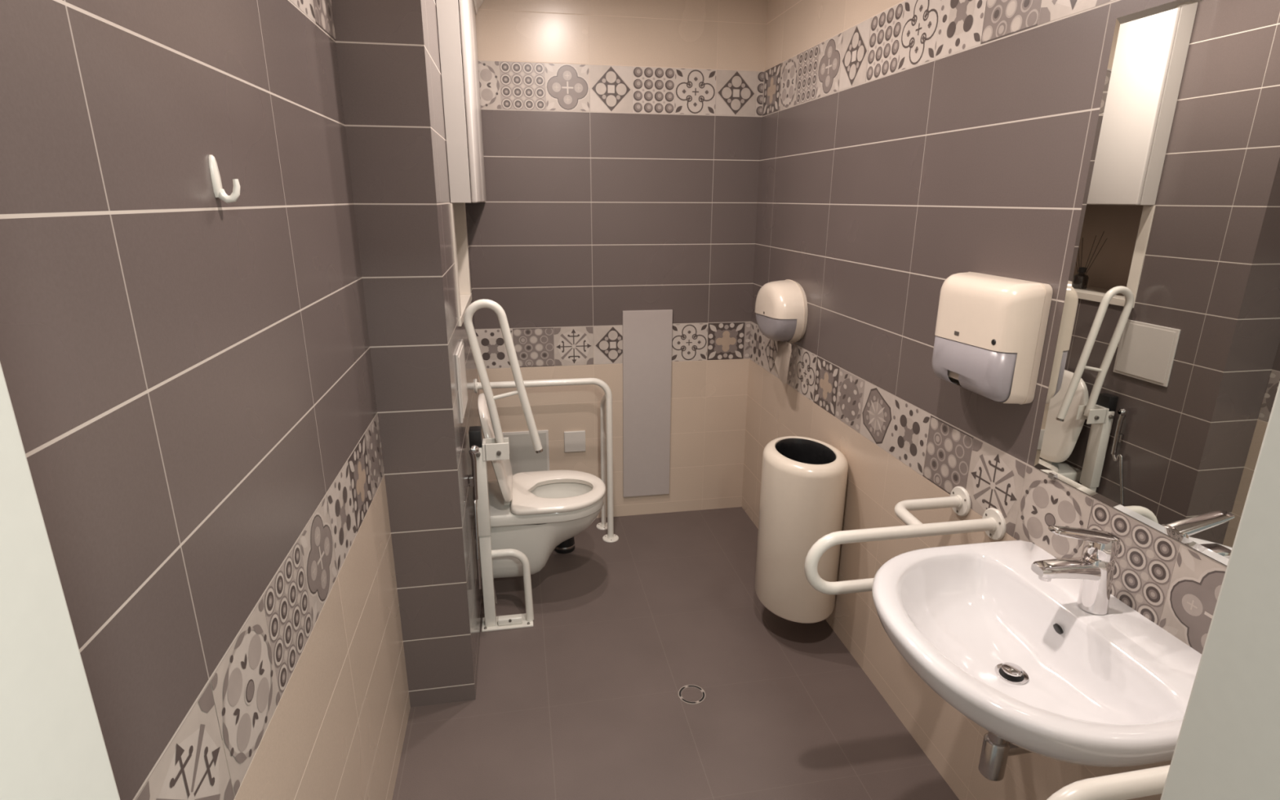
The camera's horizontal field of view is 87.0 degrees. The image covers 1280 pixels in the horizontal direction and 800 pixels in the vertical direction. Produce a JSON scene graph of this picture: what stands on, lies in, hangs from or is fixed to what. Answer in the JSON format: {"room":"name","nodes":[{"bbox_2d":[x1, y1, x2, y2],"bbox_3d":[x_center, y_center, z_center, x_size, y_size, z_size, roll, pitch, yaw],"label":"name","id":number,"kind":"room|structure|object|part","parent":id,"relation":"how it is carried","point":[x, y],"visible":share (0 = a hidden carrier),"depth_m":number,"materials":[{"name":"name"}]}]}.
{"room":"public restroom","nodes":[
{"label":"public restroom","id":0,"kind":"room"},
{"bbox_2d":[0,0,410,799],"bbox_3d":[-0.700,0.033,1.184,0.122,2.620,1.600,-3,17,-10],"label":"wall","id":1,"kind":"structure","parent":0,"point":[188,372],"depth_m":0.92,"materials":[{"name":"tile"}]},
{"bbox_2d":[208,155,239,203],"bbox_3d":[-0.607,-0.323,0.987,0.033,0.068,0.018,-3,17,-10],"label":"wall hook","id":2,"kind":"object","parent":1,"relation":"attached to","point":[219,192],"visible":1,"depth_m":0.99,"materials":[{"name":"white paint"}]},
{"bbox_3d":[-0.618,-0.326,0.984,0.008,0.059,0.018,-3,17,-10],"label":"plate","id":3,"kind":"part","parent":2,"relation":"part of","materials":[{"name":"white paint"}]},
{"bbox_2d":[331,0,483,706],"bbox_3d":[-0.854,-0.385,2.579,0.339,2.620,1.320,-3,17,-10],"label":"wall","id":4,"kind":"structure","parent":0,"point":[388,51],"depth_m":1.99,"materials":[{"name":"tile"}]},
{"bbox_2d":[450,202,471,326],"bbox_3d":[-0.811,-0.558,2.658,0.226,0.423,0.684,-3,17,-10],"label":"trim","id":5,"kind":"structure","parent":4,"relation":"attached to","point":[458,211],"depth_m":2.92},
{"bbox_2d":[435,0,486,203],"bbox_3d":[-0.656,-1.193,2.579,0.125,0.837,0.910,-3,17,-10],"label":"upper cabinet","id":6,"kind":"object","parent":4,"relation":"attached to","point":[456,19],"visible":1,"depth_m":2.24,"materials":[{"name":"white wood"}]},
{"bbox_3d":[-0.604,-1.107,2.404,0.019,0.773,0.435,-3,17,-10],"label":"door","id":7,"kind":"part","parent":6,"relation":"part of","materials":[{"name":"white wood"}]},
{"bbox_3d":[-0.655,-1.564,2.468,0.125,0.062,0.910,-3,17,-10],"label":"cornice","id":8,"kind":"part","parent":6,"relation":"part of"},
{"bbox_3d":[-0.682,-1.231,2.816,0.019,0.773,0.432,-3,17,-10],"label":"door","id":9,"kind":"part","parent":6,"relation":"part of","materials":[{"name":"white wood"}]},
{"bbox_2d":[455,338,467,422],"bbox_3d":[-0.625,-0.071,2.369,0.011,0.238,0.260,-3,17,-10],"label":"panel","id":10,"kind":"object","parent":4,"relation":"attached to","point":[460,355],"visible":1,"depth_m":2.29,"materials":[{"name":"white plastic"}]},
{"bbox_2d":[468,444,481,589],"bbox_3d":[-0.608,0.434,2.504,0.044,0.537,0.121,-3,17,-10],"label":"shower","id":11,"kind":"object","parent":4,"relation":"attached to","point":[473,478],"visible":1,"depth_m":2.49,"materials":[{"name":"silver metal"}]},
{"bbox_3d":[-0.615,0.279,2.500,0.024,0.197,0.026,2,17,5],"label":"handle","id":12,"kind":"part","parent":11,"relation":"part of","materials":[{"name":"silver metal"}]},
{"bbox_2d":[477,393,605,578],"bbox_3d":[-0.422,0.364,2.906,0.550,0.815,0.406,-3,17,-10],"label":"toilet","id":13,"kind":"object","parent":4,"relation":"attached to","point":[532,513],"visible":0.94,"depth_m":2.81,"materials":[{"name":"ceramic"}]},
{"bbox_3d":[-0.603,0.185,2.818,0.120,0.424,0.394,-3,17,-10],"label":"lid","id":14,"kind":"part","parent":13,"relation":"part of","materials":[{"name":"plastic"}]},
{"bbox_3d":[-0.426,0.582,2.970,0.544,0.362,0.372,-3,17,-10],"label":"bowl","id":15,"kind":"part","parent":13,"relation":"part of","materials":[{"name":"ceramic"}]},
{"bbox_3d":[-0.353,0.389,2.926,0.410,0.028,0.406,-3,17,-10],"label":"seat","id":16,"kind":"part","parent":13,"relation":"part of","materials":[{"name":"plastic"}]},
{"bbox_2d":[466,0,768,518],"bbox_3d":[-0.228,-0.624,3.389,1.873,2.620,0.122,-3,17,-10],"label":"wall","id":17,"kind":"structure","parent":0,"point":[621,139],"depth_m":3.26,"materials":[{"name":"tile"}]},
{"bbox_2d":[502,430,549,475],"bbox_3d":[-0.604,0.317,3.529,0.257,0.323,0.013,-3,17,-10],"label":"access hatch","id":18,"kind":"object","parent":17,"relation":"attached to","point":[523,457],"visible":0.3,"depth_m":3.51,"materials":[{"name":"grey plastic"}]},
{"bbox_2d":[564,430,586,452],"bbox_3d":[-0.343,0.218,3.550,0.112,0.114,0.012,-3,17,-10],"label":"plate","id":19,"kind":"object","parent":17,"relation":"attached to","point":[574,441],"visible":1,"depth_m":3.54,"materials":[{"name":"white plastic"}]},
{"bbox_2d":[622,309,672,497],"bbox_3d":[0.037,0.034,3.565,0.257,1.021,0.016,-3,17,-10],"label":"wall panel","id":20,"kind":"object","parent":17,"relation":"attached to","point":[646,334],"visible":1,"depth_m":3.55,"materials":[{"name":"grey paint"}]},
{"bbox_2d":[391,506,959,799],"bbox_3d":[0.320,1.554,0.857,1.873,0.100,6.320,-3,17,-10],"label":"floor","id":21,"kind":"structure","parent":0,"point":[583,702],"depth_m":2.36,"materials":[{"name":"tile"}]},
{"bbox_2d":[463,298,542,631],"bbox_3d":[-0.509,0.279,2.601,0.275,1.338,0.092,-3,17,-10],"label":"support rail","id":22,"kind":"object","parent":21,"relation":"on","point":[497,448],"visible":0.96,"depth_m":2.55,"materials":[{"name":"white metal"}]},
{"bbox_3d":[-0.612,0.625,2.683,0.044,0.613,0.044,-3,17,-10],"label":"post","id":23,"kind":"part","parent":22,"relation":"part of","materials":[{"name":"white metal"}]},
{"bbox_3d":[-0.603,0.628,2.685,0.049,0.421,0.008,-3,17,-10],"label":"spring rod","id":24,"kind":"part","parent":22,"relation":"part of","materials":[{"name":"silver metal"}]},
{"bbox_3d":[-0.503,-0.082,2.492,0.262,0.584,0.031,-3,17,-10],"label":"swing arm","id":25,"kind":"part","parent":22,"relation":"part of","materials":[{"name":"white paint"}]},
{"bbox_3d":[-0.546,0.918,2.786,0.206,0.006,0.090,-3,17,-10],"label":"plate","id":26,"kind":"part","parent":22,"relation":"part of","materials":[{"name":"white paint"}]},
{"bbox_2d":[475,377,618,542],"bbox_3d":[-0.449,0.289,3.370,0.668,0.880,0.221,-3,17,-10],"label":"grab rail","id":27,"kind":"object","parent":21,"relation":"on","point":[606,405],"visible":1,"depth_m":3.33,"materials":[{"name":"white metal"}]},
{"bbox_3d":[-0.175,0.317,3.435,0.029,0.783,0.159,-4,17,-14],"label":"leg","id":28,"kind":"part","parent":27,"relation":"part of","materials":[{"name":"white paint"}]},
{"bbox_2d":[554,537,574,553],"bbox_3d":[-0.377,0.586,3.331,0.105,0.332,0.105,-3,17,-10],"label":"toilet brush","id":29,"kind":"object","parent":21,"relation":"on","point":[567,546],"visible":0.3,"depth_m":3.33,"materials":[{"name":"black plastic"}]},
{"bbox_2d":[678,684,705,704],"bbox_3d":[0.184,1.043,2.388,0.097,0.002,0.097,-3,17,-10],"label":"floor drain","id":30,"kind":"object","parent":21,"relation":"on","point":[691,694],"visible":1,"depth_m":2.39,"materials":[{"name":"metal"}]},
{"bbox_2d":[741,0,1226,799],"bbox_3d":[0.926,-0.202,1.995,0.122,2.620,3.160,-3,17,-10],"label":"wall","id":31,"kind":"structure","parent":0,"point":[907,146],"depth_m":2.03,"materials":[{"name":"tile"}]},
{"bbox_2d":[755,279,808,383],"bbox_3d":[0.613,-0.315,3.018,0.133,0.439,0.343,-3,17,-10],"label":"dispenser","id":32,"kind":"object","parent":31,"relation":"attached to","point":[781,311],"visible":1,"depth_m":2.89,"materials":[{"name":"beige plastic"}]},
{"bbox_3d":[0.671,-0.397,3.004,0.015,0.275,0.343,-3,17,-10],"label":"plate","id":33,"kind":"part","parent":32,"relation":"part of","materials":[{"name":"beige plastic"}]},
{"bbox_2d":[755,435,848,622],"bbox_3d":[0.627,0.496,2.656,0.304,0.639,0.380,-3,17,-10],"label":"waste bin","id":34,"kind":"object","parent":31,"relation":"attached to","point":[803,482],"visible":0.98,"depth_m":2.52,"materials":[{"name":"beige metal"}]},
{"bbox_2d":[804,486,1005,595],"bbox_3d":[0.660,0.381,1.808,0.524,0.217,0.225,-3,17,-10],"label":"grab rail","id":35,"kind":"object","parent":31,"relation":"attached to","point":[993,522],"visible":0.81,"depth_m":1.73,"materials":[{"name":"white metal"}]},
{"bbox_2d":[932,271,1053,404],"bbox_3d":[0.865,-0.164,1.705,0.104,0.291,0.298,-3,17,-10],"label":"paper towel dispenser","id":36,"kind":"object","parent":31,"relation":"attached to","point":[990,331],"visible":1,"depth_m":1.61,"materials":[{"name":"beige plastic"}]},
{"bbox_3d":[0.907,-0.166,1.712,0.019,0.291,0.298,-3,17,-10],"label":"plate","id":37,"kind":"part","parent":36,"relation":"part of","materials":[{"name":"beige plastic"}]},
{"bbox_2d":[871,539,1201,781],"bbox_3d":[0.751,0.616,1.381,0.513,0.372,0.620,-3,17,-10],"label":"washbasin","id":38,"kind":"object","parent":31,"relation":"attached to","point":[1014,651],"visible":0.94,"depth_m":1.32,"materials":[{"name":"white ceramic"}]},
{"bbox_2d":[1031,525,1120,614],"bbox_3d":[0.866,0.335,1.340,0.176,0.190,0.054,-3,17,-10],"label":"mixer tap","id":39,"kind":"object","parent":38,"relation":"on","point":[1095,568],"visible":1,"depth_m":1.32,"materials":[{"name":"silver metal"}]},
{"bbox_3d":[0.849,0.340,1.338,0.141,0.045,0.046,-3,17,-10],"label":"spout","id":40,"kind":"part","parent":39,"relation":"part of","materials":[{"name":"silver metal"}]},
{"bbox_3d":[0.860,0.265,1.318,0.130,0.044,0.042,-3,17,-10],"label":"lever","id":41,"kind":"part","parent":39,"relation":"part of","materials":[{"name":"silver metal"}]},
{"bbox_2d":[1046,764,1169,799],"bbox_3d":[0.825,0.631,0.939,0.524,0.217,0.224,-3,17,-10],"label":"grab rail","id":42,"kind":"object","parent":31,"relation":"attached to","point":[1127,785],"visible":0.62,"depth_m":0.95,"materials":[{"name":"white metal"}]},
{"bbox_2d":[1034,0,1279,565],"bbox_3d":[1.004,-0.206,1.175,0.008,0.967,0.650,-3,17,-10],"label":"wall mirror","id":43,"kind":"object","parent":31,"relation":"attached to","point":[1165,379],"visible":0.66,"depth_m":1.24,"materials":[{"name":"clear mirror"}]},
{"bbox_3d":[0.324,0.248,0.477,1.873,2.620,0.220,-3,17,-10],"label":"wall","id":44,"kind":"structure","parent":0,"visible":0},
{"bbox_2d":[0,362,1279,799],"bbox_3d":[0.105,0.493,0.509,1.031,2.130,0.260,-3,17,-10],"label":"door frame","id":45,"kind":"structure","parent":44,"relation":"attached to","point":[52,745],"depth_m":0.47,"materials":[{"name":"paint"}]}
]}

